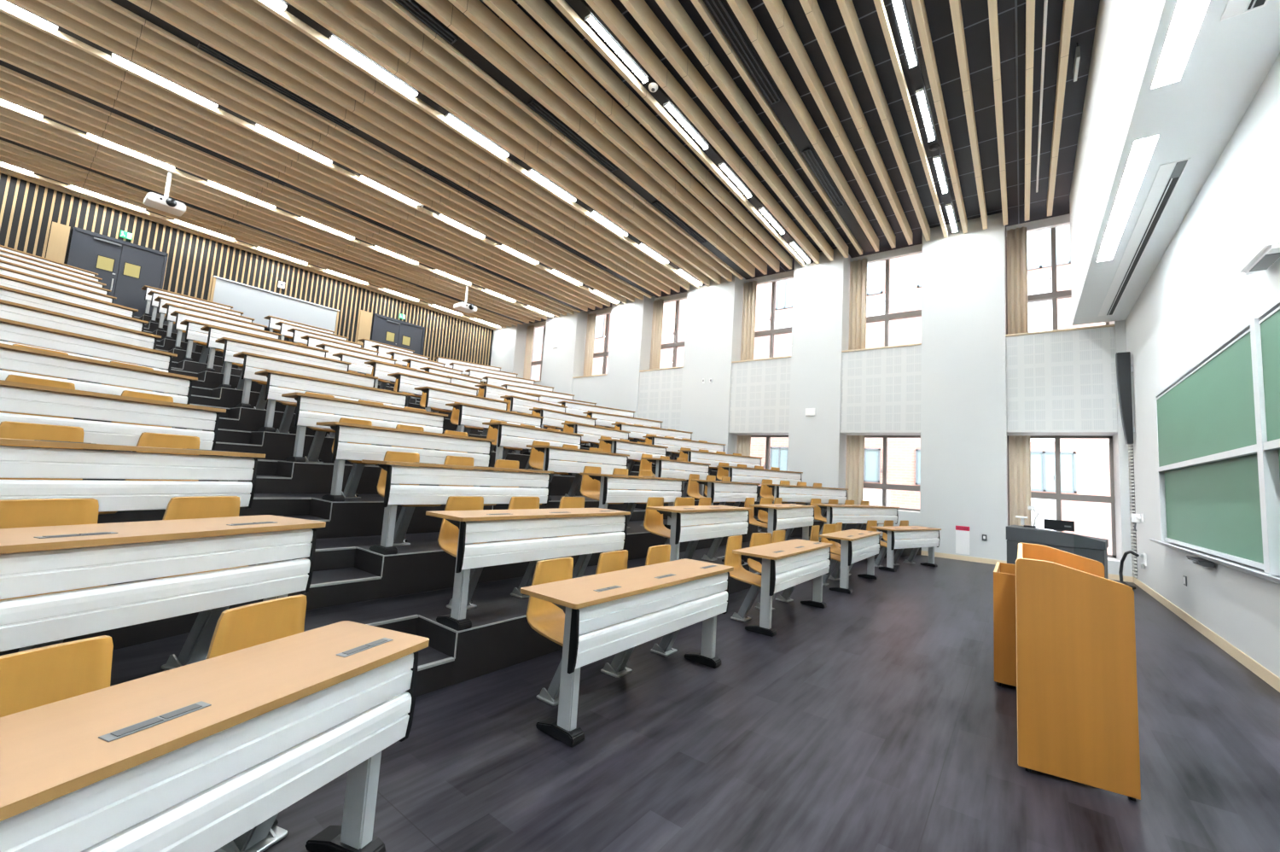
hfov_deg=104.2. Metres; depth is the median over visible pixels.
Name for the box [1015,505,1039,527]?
camera
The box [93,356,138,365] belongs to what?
chair
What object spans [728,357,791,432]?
acoustic panel
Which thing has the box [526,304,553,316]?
ceiling light
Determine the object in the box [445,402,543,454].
desk
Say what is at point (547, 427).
chair
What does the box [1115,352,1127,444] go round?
speaker grille
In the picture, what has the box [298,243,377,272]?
diffuser
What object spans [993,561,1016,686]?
lectern
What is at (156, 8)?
ceiling slat
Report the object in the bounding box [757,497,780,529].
chair
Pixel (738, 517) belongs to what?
desk
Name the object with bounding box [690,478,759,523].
desk
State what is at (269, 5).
ceiling light
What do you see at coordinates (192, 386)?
trim
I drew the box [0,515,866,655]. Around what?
floor
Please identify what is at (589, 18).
ceiling light
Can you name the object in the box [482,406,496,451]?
chair
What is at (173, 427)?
trim
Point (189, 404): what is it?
trim
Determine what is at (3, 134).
ceiling slat
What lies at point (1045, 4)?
rail
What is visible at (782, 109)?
channel
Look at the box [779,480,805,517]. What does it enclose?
chair
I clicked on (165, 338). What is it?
trim
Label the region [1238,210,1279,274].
wall device
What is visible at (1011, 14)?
ceiling
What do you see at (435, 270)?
ceiling light
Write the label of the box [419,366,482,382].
desk
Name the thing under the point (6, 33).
ceiling slat
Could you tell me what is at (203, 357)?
chair
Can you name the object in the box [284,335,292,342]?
chair
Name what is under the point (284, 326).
desk
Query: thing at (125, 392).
chair
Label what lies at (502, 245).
ceiling light
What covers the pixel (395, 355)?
desk
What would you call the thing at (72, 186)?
ceiling light
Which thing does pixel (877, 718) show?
floor
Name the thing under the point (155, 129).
diffuser
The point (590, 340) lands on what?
curtain
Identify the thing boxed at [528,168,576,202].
ceiling light
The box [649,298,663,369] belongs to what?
curtain
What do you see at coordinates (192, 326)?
desk
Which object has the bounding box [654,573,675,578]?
socket
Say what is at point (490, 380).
desk
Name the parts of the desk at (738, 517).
support arm, leg, panel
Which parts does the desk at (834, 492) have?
leg, panel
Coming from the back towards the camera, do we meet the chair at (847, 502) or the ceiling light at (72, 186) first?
the ceiling light at (72, 186)
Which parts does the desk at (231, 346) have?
leg, panel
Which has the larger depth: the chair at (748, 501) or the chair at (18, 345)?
the chair at (748, 501)
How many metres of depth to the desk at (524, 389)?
16.17 m
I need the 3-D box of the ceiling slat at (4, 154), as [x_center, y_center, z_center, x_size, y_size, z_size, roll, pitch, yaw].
[-10.056,-5.218,15.171,0.082,0.280,15.170,-1,-7,37]
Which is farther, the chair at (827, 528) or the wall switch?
the wall switch
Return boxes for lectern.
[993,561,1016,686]
[1015,542,1140,801]
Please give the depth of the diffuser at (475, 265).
15.65 m
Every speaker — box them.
[928,144,939,151]
[1115,351,1134,444]
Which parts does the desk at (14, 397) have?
panel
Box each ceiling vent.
[1097,157,1190,316]
[1220,0,1268,21]
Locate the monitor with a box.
[1043,518,1074,531]
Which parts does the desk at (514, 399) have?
panel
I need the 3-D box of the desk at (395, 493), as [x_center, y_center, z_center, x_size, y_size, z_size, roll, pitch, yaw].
[-1.604,0.728,4.590,0.440,0.724,1.735,-1,-7,37]
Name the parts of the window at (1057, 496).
sill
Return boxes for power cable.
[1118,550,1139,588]
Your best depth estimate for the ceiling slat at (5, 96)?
11.26 m
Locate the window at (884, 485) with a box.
[858,435,920,512]
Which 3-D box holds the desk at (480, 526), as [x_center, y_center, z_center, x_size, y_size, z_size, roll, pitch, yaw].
[-0.797,1.037,3.925,0.440,0.724,1.735,-1,-7,37]
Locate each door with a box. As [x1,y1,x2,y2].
[66,226,168,317]
[370,313,424,366]
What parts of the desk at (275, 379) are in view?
leg, panel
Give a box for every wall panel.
[45,221,70,263]
[356,309,372,347]
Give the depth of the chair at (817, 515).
9.91 m
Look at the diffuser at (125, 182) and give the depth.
12.29 m
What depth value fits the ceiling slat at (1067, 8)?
7.27 m
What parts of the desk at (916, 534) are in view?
support arm, leg, panel, leg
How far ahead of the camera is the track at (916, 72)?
7.46 m
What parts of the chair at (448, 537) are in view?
floor plate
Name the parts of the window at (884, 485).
sill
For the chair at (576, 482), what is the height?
0.809 m
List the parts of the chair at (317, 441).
floor plate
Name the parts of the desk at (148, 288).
leg, panel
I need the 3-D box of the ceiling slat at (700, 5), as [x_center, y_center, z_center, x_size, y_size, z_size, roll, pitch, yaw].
[1.034,-5.275,6.663,0.070,0.110,15.170,-1,-7,37]
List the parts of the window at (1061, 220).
sill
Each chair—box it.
[0,374,99,449]
[0,420,116,514]
[0,498,107,651]
[0,634,113,716]
[1,343,68,378]
[7,341,63,351]
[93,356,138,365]
[101,360,153,451]
[110,389,173,427]
[124,431,200,481]
[152,495,248,669]
[162,315,168,325]
[165,314,176,332]
[173,321,186,342]
[182,330,196,351]
[192,331,209,363]
[206,593,306,851]
[215,337,226,373]
[232,351,244,389]
[251,366,275,409]
[273,322,280,339]
[275,371,303,433]
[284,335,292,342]
[304,391,335,463]
[323,379,350,437]
[331,417,377,498]
[354,399,383,465]
[371,366,395,389]
[377,450,441,546]
[391,424,440,467]
[393,378,421,407]
[400,406,425,425]
[419,391,451,413]
[437,495,487,609]
[438,455,496,506]
[440,430,485,470]
[450,401,483,436]
[477,384,484,396]
[479,406,502,436]
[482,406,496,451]
[486,418,522,459]
[489,459,541,504]
[503,395,524,413]
[504,496,544,598]
[511,411,523,453]
[517,424,535,469]
[525,556,573,705]
[528,440,568,488]
[531,407,555,439]
[544,427,560,475]
[552,418,563,430]
[556,496,592,578]
[559,443,582,496]
[563,420,588,444]
[580,465,623,507]
[585,424,599,448]
[586,447,611,477]
[595,549,634,677]
[598,436,611,452]
[610,467,646,528]
[614,421,634,439]
[618,438,640,477]
[632,424,645,442]
[638,470,668,525]
[639,453,655,490]
[643,496,670,544]
[645,433,656,453]
[645,544,680,656]
[659,455,686,490]
[663,436,679,459]
[674,457,688,497]
[674,496,698,558]
[679,447,691,481]
[686,473,720,502]
[698,448,717,474]
[698,497,723,560]
[704,475,735,505]
[716,462,737,483]
[721,476,744,506]
[723,535,761,621]
[735,464,760,484]
[744,497,767,532]
[747,532,775,610]
[754,465,763,500]
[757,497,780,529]
[759,478,787,503]
[770,466,779,477]
[771,529,796,602]
[773,497,794,541]
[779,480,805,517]
[796,481,822,517]
[809,498,836,541]
[809,524,840,585]
[811,482,828,516]
[820,523,840,580]
[828,499,856,530]
[836,522,853,575]
[844,499,866,529]
[859,500,884,525]
[866,520,887,566]
[882,520,904,564]
[899,520,919,563]
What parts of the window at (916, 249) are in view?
sill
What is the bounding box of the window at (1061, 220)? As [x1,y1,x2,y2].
[1005,213,1114,336]
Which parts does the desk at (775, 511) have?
support arm, leg, panel, leg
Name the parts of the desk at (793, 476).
panel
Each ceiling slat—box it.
[0,3,617,305]
[0,11,610,306]
[0,24,602,308]
[0,36,595,309]
[0,48,587,311]
[0,64,580,313]
[0,69,573,314]
[0,80,566,315]
[0,89,559,317]
[0,101,552,318]
[0,106,546,319]
[0,115,541,320]
[0,122,535,321]
[0,129,529,323]
[0,139,523,324]
[0,143,517,325]
[0,149,511,326]
[0,155,506,327]
[0,163,500,329]
[0,167,495,330]
[7,0,626,302]
[36,0,634,302]
[67,0,643,300]
[97,0,651,297]
[128,0,661,296]
[158,0,670,294]
[189,0,680,292]
[221,0,689,290]
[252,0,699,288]
[284,0,710,285]
[316,0,721,284]
[349,0,732,281]
[382,0,742,279]
[414,0,755,277]
[448,0,767,274]
[482,0,779,272]
[516,0,792,269]
[550,0,805,267]
[584,0,819,263]
[619,0,833,261]
[655,0,848,257]
[690,0,862,255]
[726,0,879,251]
[762,0,896,248]
[799,0,912,244]
[836,0,930,241]
[873,0,948,237]
[911,0,967,233]
[948,0,987,229]
[987,0,1007,225]
[1024,0,1035,221]
[1046,0,1074,215]
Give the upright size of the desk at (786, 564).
0.724 m
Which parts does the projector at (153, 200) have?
casing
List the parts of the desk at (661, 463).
support arm, leg, panel, leg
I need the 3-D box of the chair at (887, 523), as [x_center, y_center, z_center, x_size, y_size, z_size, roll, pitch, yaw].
[4.884,2.215,9.411,0.408,0.809,0.473,7,-7,-35]
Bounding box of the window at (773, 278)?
[731,269,794,362]
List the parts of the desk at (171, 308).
leg, panel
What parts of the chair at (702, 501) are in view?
floor plate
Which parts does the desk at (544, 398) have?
panel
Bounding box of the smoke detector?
[648,82,657,92]
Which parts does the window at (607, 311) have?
sill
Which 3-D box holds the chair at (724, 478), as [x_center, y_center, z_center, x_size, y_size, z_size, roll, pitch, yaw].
[1.774,1.364,9.341,0.473,0.809,0.408,-1,-7,37]
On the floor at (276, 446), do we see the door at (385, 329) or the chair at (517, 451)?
the chair at (517, 451)
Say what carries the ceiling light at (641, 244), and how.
attached to the track at (290, 8)
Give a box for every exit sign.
[119,230,132,239]
[398,313,405,319]
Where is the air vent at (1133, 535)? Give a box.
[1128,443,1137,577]
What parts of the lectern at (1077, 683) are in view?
panel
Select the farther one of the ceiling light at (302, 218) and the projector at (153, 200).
the ceiling light at (302, 218)
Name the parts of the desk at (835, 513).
leg, panel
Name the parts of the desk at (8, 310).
panel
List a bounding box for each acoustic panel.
[571,374,606,425]
[636,367,683,446]
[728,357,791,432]
[839,344,921,432]
[1006,325,1117,432]
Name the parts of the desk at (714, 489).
support arm, leg, panel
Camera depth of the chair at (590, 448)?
8.12 m
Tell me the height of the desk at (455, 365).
0.724 m
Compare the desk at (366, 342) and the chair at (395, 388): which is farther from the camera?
the desk at (366, 342)
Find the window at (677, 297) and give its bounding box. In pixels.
[639,291,687,372]
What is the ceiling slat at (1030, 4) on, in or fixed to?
attached to the ceiling at (1011, 14)
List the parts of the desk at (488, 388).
panel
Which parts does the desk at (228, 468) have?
panel, leg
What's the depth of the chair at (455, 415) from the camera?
8.39 m
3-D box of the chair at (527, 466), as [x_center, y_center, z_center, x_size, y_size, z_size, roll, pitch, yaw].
[-1.754,0.381,8.180,0.473,0.809,0.408,-1,-7,37]
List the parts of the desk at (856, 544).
support arm, leg, panel, leg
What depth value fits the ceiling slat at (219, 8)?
8.73 m
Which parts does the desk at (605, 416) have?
panel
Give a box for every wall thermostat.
[552,342,557,348]
[805,407,815,415]
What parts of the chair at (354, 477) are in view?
floor plate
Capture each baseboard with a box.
[921,550,1133,581]
[1133,576,1279,692]
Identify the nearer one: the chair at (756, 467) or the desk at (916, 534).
the desk at (916, 534)
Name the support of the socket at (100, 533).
attached to the desk at (34, 560)
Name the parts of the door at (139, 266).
pane frame, pane, pane frame, pane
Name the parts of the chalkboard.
tray drawer, grip rail, frame, grip rail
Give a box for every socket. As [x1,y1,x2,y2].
[33,531,117,538]
[34,439,94,443]
[98,700,211,741]
[188,448,225,451]
[226,521,276,525]
[336,637,393,657]
[486,512,510,514]
[593,585,621,591]
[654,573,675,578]
[701,564,717,568]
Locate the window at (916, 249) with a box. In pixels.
[841,244,922,352]
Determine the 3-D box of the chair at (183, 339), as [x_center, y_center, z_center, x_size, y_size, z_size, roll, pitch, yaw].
[-9.763,-2.140,10.727,0.473,0.809,0.408,-1,-7,37]
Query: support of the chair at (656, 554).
on the floor at (877, 718)
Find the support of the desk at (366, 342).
on the floor at (145, 317)
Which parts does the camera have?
lamp plate, arm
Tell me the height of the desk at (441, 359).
0.724 m
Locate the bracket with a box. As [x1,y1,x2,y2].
[1073,42,1080,81]
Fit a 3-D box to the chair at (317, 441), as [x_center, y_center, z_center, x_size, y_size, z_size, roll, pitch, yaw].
[-3.647,0.019,5.714,0.473,0.809,0.408,-1,-7,37]
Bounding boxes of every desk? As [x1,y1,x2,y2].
[0,244,98,276]
[0,249,102,281]
[0,254,106,287]
[0,259,111,295]
[0,266,116,302]
[0,273,138,317]
[0,285,148,331]
[0,299,161,365]
[0,317,177,391]
[0,343,197,427]
[0,379,226,449]
[0,437,265,511]
[0,514,325,651]
[0,620,429,851]
[141,285,232,315]
[147,290,243,322]
[154,296,255,330]
[162,302,267,339]
[170,310,281,349]
[180,319,297,360]
[200,325,328,372]
[215,337,351,388]
[232,351,378,407]
[255,369,409,431]
[264,315,335,333]
[274,321,348,340]
[281,392,448,462]
[287,327,363,347]
[301,335,379,354]
[315,343,396,386]
[316,421,494,501]
[332,352,416,374]
[357,338,414,366]
[361,459,553,554]
[364,360,453,388]
[371,344,429,360]
[386,351,445,367]
[387,372,479,405]
[401,358,463,373]
[414,386,509,425]
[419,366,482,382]
[425,507,630,630]
[434,355,501,370]
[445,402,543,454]
[448,375,501,394]
[449,362,517,377]
[465,368,535,383]
[474,384,541,405]
[482,376,554,391]
[482,422,583,476]
[500,384,574,399]
[500,395,567,430]
[520,558,733,746]
[526,444,629,500]
[527,392,596,411]
[529,407,597,448]
[557,401,635,417]
[561,422,630,444]
[580,472,685,534]
[582,411,663,443]
[598,438,668,465]
[611,422,692,439]
[640,457,710,500]
[642,435,725,471]
[646,505,750,564]
[677,449,762,485]
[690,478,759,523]
[716,465,802,494]
[732,538,832,636]
[749,503,815,540]
[761,482,848,504]
[812,503,899,541]
[819,529,881,593]
[870,525,941,571]
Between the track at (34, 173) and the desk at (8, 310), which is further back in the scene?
the track at (34, 173)
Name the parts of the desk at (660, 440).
panel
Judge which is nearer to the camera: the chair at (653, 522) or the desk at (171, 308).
the chair at (653, 522)
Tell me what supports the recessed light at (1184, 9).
in the ceiling at (1190, 104)
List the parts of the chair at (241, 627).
floor plate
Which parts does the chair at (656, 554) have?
floor plate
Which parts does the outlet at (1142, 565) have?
wall plate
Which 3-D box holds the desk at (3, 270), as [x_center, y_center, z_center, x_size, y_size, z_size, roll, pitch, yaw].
[-9.958,-2.075,7.791,0.440,0.724,2.420,2,-6,20]
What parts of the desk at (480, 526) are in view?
support arm, leg, panel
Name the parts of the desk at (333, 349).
panel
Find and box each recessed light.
[1101,138,1147,247]
[1159,0,1195,62]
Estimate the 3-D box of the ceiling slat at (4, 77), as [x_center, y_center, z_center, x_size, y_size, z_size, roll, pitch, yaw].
[-7.135,-5.255,12.934,0.082,0.280,15.170,-1,-7,37]
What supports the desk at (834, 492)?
on the floor at (409, 573)
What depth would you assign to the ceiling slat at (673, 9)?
8.00 m
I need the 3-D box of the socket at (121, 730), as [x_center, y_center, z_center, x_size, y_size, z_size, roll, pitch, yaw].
[-1.161,0.709,1.200,0.042,0.003,0.200,2,-6,20]
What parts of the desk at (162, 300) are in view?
leg, panel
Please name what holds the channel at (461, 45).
hanging from the ceiling at (1011, 14)
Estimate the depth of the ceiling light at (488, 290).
17.34 m
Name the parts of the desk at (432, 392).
leg, panel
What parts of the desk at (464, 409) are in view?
leg, panel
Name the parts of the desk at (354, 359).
panel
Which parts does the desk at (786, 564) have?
support arm, leg, panel, leg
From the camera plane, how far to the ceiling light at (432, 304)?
19.33 m
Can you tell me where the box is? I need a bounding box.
[277,280,285,288]
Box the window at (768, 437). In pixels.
[750,435,788,478]
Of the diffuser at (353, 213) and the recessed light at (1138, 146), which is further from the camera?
the diffuser at (353, 213)
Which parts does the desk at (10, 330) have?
panel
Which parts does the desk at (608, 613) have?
support arm, leg, panel, leg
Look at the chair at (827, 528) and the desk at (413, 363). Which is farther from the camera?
the desk at (413, 363)
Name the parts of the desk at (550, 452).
support arm, leg, panel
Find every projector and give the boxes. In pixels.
[143,171,186,216]
[453,285,477,313]
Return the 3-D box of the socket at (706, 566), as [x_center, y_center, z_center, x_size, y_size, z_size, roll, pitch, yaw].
[0.523,1.068,3.779,0.042,0.003,0.200,-1,-7,37]
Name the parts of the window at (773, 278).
sill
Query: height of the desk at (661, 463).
0.724 m
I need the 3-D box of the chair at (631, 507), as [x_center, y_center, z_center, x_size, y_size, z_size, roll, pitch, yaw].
[-0.140,0.999,6.850,0.473,0.809,0.408,-1,-7,37]
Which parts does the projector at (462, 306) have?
casing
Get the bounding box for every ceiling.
[447,0,1099,323]
[1069,0,1279,325]
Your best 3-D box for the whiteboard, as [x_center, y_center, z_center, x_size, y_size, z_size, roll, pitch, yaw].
[-11.243,-3.544,15.521,0.135,1.135,3.330,-1,-7,37]
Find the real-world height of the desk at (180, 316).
0.724 m
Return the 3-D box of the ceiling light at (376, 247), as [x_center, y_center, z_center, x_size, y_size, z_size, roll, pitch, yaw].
[-7.084,-4.979,14.517,0.092,0.044,1.284,-1,-7,37]
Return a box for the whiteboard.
[209,275,339,334]
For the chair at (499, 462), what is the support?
on the floor at (409, 573)
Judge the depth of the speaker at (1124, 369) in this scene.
8.93 m
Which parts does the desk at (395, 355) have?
panel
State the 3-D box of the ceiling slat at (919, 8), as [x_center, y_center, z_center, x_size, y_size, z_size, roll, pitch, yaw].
[2.796,-5.381,5.324,0.082,0.280,15.170,-1,-7,37]
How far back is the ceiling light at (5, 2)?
7.03 m
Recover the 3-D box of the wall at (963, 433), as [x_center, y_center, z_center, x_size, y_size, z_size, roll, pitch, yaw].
[1.578,-0.774,15.886,20.000,7.600,1.000,-1,-7,37]
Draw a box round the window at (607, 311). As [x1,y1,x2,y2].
[572,307,611,378]
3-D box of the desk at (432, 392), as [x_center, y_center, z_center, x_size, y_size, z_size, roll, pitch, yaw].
[-3.292,-0.216,9.256,0.440,0.724,1.735,-1,-7,37]
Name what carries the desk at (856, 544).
on the floor at (877, 718)
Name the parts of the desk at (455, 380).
panel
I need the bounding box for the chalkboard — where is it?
[1149,295,1279,583]
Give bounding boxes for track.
[5,0,622,302]
[34,173,502,327]
[43,115,556,316]
[280,0,704,285]
[567,0,813,263]
[890,0,959,233]
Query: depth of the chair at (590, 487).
6.49 m
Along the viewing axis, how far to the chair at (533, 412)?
11.11 m
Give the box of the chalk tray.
[1149,538,1279,583]
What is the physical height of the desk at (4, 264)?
0.724 m
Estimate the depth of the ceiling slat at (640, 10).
8.07 m
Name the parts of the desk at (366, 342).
panel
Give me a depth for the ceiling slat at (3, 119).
12.08 m
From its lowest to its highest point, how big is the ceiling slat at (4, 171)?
0.280 m
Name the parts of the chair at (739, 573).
floor plate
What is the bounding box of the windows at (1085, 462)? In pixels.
[531,224,1111,554]
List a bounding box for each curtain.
[523,325,534,378]
[582,312,596,376]
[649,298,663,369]
[736,435,750,463]
[740,280,756,360]
[845,435,864,505]
[848,258,866,349]
[1006,226,1028,334]
[1008,435,1031,525]
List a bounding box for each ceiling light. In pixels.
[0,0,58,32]
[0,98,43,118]
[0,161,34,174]
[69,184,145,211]
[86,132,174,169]
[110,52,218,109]
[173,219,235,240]
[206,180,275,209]
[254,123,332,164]
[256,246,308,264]
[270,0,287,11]
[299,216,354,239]
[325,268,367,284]
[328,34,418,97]
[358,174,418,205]
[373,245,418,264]
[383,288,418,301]
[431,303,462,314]
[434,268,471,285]
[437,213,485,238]
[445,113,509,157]
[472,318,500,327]
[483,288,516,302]
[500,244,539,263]
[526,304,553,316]
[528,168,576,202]
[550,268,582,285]
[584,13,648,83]
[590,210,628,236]
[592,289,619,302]
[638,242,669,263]
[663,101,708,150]
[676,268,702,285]
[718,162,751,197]
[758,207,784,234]
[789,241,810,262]
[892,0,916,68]
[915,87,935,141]
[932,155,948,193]
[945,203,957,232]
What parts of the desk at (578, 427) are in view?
panel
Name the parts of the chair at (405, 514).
floor plate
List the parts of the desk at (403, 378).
panel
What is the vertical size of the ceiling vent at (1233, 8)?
0.008 m
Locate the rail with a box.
[1035,0,1047,192]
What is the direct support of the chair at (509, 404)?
on the floor at (229, 398)
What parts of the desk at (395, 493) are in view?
support arm, leg, panel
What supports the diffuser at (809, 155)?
attached to the channel at (782, 109)
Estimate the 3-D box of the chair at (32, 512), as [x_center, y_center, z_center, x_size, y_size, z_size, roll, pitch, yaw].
[-2.279,0.706,1.936,0.473,0.809,0.408,2,-6,20]
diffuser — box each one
[124,180,240,223]
[152,126,286,186]
[197,41,353,131]
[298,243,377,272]
[349,211,433,248]
[395,0,457,44]
[416,285,472,304]
[420,166,509,216]
[473,264,531,289]
[527,99,616,172]
[548,238,606,269]
[651,201,706,243]
[705,0,779,104]
[802,147,843,207]
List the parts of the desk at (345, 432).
leg, panel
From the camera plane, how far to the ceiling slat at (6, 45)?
9.93 m
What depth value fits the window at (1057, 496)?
10.27 m
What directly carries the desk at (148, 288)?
on the floor at (145, 317)
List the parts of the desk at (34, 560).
panel, leg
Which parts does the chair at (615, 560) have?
floor plate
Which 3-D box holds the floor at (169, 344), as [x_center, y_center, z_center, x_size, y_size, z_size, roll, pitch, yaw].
[-9.056,-1.221,13.830,5.628,0.322,15.210,-1,-7,37]
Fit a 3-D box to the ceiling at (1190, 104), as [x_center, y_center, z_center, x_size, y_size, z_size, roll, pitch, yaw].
[4.459,-4.240,3.893,0.770,2.700,15.210,-1,-7,37]
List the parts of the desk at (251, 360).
leg, panel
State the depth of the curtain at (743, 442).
14.58 m
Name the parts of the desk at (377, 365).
leg, panel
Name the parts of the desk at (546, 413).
panel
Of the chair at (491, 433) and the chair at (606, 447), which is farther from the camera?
the chair at (606, 447)
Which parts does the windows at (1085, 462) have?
pane, pane, pane, pane, pane, pane, pane, pane, pane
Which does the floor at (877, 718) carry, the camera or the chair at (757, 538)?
the chair at (757, 538)
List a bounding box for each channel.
[0,59,583,311]
[0,136,524,323]
[110,0,656,296]
[395,0,750,277]
[702,0,873,252]
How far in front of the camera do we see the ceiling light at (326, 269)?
16.47 m
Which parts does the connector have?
hinged arm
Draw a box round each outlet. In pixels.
[1139,552,1146,568]
[1182,575,1186,586]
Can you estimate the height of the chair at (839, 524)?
0.809 m
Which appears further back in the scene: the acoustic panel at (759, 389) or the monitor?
the acoustic panel at (759, 389)
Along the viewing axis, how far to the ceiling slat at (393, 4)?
8.35 m
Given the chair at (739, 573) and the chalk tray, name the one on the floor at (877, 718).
the chair at (739, 573)
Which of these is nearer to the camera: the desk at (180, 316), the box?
the desk at (180, 316)
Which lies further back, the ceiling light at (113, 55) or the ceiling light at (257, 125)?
the ceiling light at (257, 125)
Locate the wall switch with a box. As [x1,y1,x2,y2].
[982,534,986,540]
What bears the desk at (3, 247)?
on the floor at (145, 317)
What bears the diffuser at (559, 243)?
attached to the channel at (126, 4)
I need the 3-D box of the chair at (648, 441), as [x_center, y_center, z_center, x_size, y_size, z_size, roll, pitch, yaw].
[0.372,0.605,12.404,0.408,0.809,0.473,7,-7,-35]
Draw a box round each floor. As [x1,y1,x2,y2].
[0,339,639,442]
[0,368,679,456]
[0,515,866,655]
[73,417,750,482]
[82,459,774,497]
[97,493,826,538]
[110,535,921,696]
[133,314,159,324]
[143,321,177,333]
[143,330,477,395]
[155,338,394,386]
[155,349,522,413]
[170,360,610,428]
[200,405,714,470]
[262,554,1279,851]
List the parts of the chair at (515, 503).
floor plate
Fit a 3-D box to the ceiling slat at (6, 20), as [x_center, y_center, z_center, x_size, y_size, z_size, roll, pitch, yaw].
[-5.675,-5.274,11.815,0.082,0.280,15.170,-1,-7,37]
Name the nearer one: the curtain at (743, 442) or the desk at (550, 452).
the desk at (550, 452)
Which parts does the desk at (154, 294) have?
leg, panel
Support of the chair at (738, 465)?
on the floor at (347, 519)
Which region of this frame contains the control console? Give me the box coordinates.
[1006,524,1108,578]
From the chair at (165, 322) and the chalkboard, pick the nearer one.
the chalkboard
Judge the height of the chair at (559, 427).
0.809 m
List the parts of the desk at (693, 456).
panel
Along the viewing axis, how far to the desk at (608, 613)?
2.91 m
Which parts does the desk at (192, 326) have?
leg, panel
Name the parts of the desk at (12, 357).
panel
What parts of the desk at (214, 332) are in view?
leg, panel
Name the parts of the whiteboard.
rail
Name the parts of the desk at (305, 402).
leg, panel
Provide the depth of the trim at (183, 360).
9.00 m
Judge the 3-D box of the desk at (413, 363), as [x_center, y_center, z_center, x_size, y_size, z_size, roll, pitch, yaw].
[-6.234,-1.459,14.969,0.440,0.724,1.735,-1,-7,37]
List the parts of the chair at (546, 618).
floor plate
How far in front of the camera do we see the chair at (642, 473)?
7.44 m
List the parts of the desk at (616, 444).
leg, panel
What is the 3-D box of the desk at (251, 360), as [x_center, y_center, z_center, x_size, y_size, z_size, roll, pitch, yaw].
[-4.832,-0.510,7.251,0.440,0.724,1.735,-1,-7,37]
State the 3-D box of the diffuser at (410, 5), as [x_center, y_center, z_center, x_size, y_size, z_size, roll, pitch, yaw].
[-3.266,-5.554,6.197,0.140,0.030,2.130,-1,-7,37]
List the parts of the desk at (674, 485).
support arm, leg, panel, leg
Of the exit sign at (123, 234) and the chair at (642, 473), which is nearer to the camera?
the chair at (642, 473)
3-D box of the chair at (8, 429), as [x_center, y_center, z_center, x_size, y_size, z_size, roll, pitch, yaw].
[-3.086,0.396,2.601,0.473,0.809,0.408,2,-6,20]
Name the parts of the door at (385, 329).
pane, pane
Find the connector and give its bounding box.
[1131,512,1143,530]
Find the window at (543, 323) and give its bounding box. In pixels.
[528,320,546,381]
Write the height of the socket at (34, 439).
0.003 m
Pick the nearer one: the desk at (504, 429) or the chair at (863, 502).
the desk at (504, 429)
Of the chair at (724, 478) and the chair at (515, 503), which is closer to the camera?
the chair at (515, 503)
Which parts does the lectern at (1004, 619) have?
panel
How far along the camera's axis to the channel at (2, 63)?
9.12 m
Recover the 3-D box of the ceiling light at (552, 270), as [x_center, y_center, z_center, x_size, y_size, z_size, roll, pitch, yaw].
[-2.247,-4.590,15.378,0.092,0.044,1.284,-1,-7,37]
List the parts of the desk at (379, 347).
panel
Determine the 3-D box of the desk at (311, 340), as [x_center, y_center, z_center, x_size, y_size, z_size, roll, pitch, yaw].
[-7.794,-1.756,12.938,0.440,0.724,1.735,-1,-7,37]
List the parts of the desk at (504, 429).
support arm, leg, panel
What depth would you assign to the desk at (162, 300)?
11.20 m
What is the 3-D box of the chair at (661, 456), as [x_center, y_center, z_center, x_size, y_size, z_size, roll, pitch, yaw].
[0.613,0.988,9.546,0.473,0.809,0.408,-1,-7,37]
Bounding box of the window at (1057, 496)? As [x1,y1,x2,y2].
[1006,435,1120,561]
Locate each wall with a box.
[0,173,493,383]
[490,212,1133,576]
[1125,52,1279,677]
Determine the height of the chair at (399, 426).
0.809 m
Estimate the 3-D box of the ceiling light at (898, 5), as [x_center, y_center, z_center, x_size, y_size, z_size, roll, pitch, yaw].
[3.432,-5.112,6.460,0.092,0.044,1.284,-1,-7,37]
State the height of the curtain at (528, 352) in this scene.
2.550 m
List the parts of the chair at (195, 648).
floor plate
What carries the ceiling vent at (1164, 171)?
in the ceiling at (1190, 104)
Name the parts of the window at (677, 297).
sill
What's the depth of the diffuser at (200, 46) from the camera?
8.08 m
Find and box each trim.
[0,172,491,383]
[145,365,479,417]
[155,348,420,398]
[156,337,394,387]
[156,385,584,444]
[171,360,419,401]
[173,426,715,471]
[189,403,679,457]
[253,497,824,521]
[255,518,821,587]
[256,459,761,489]
[366,555,759,670]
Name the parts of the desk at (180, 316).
leg, panel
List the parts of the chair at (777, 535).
floor plate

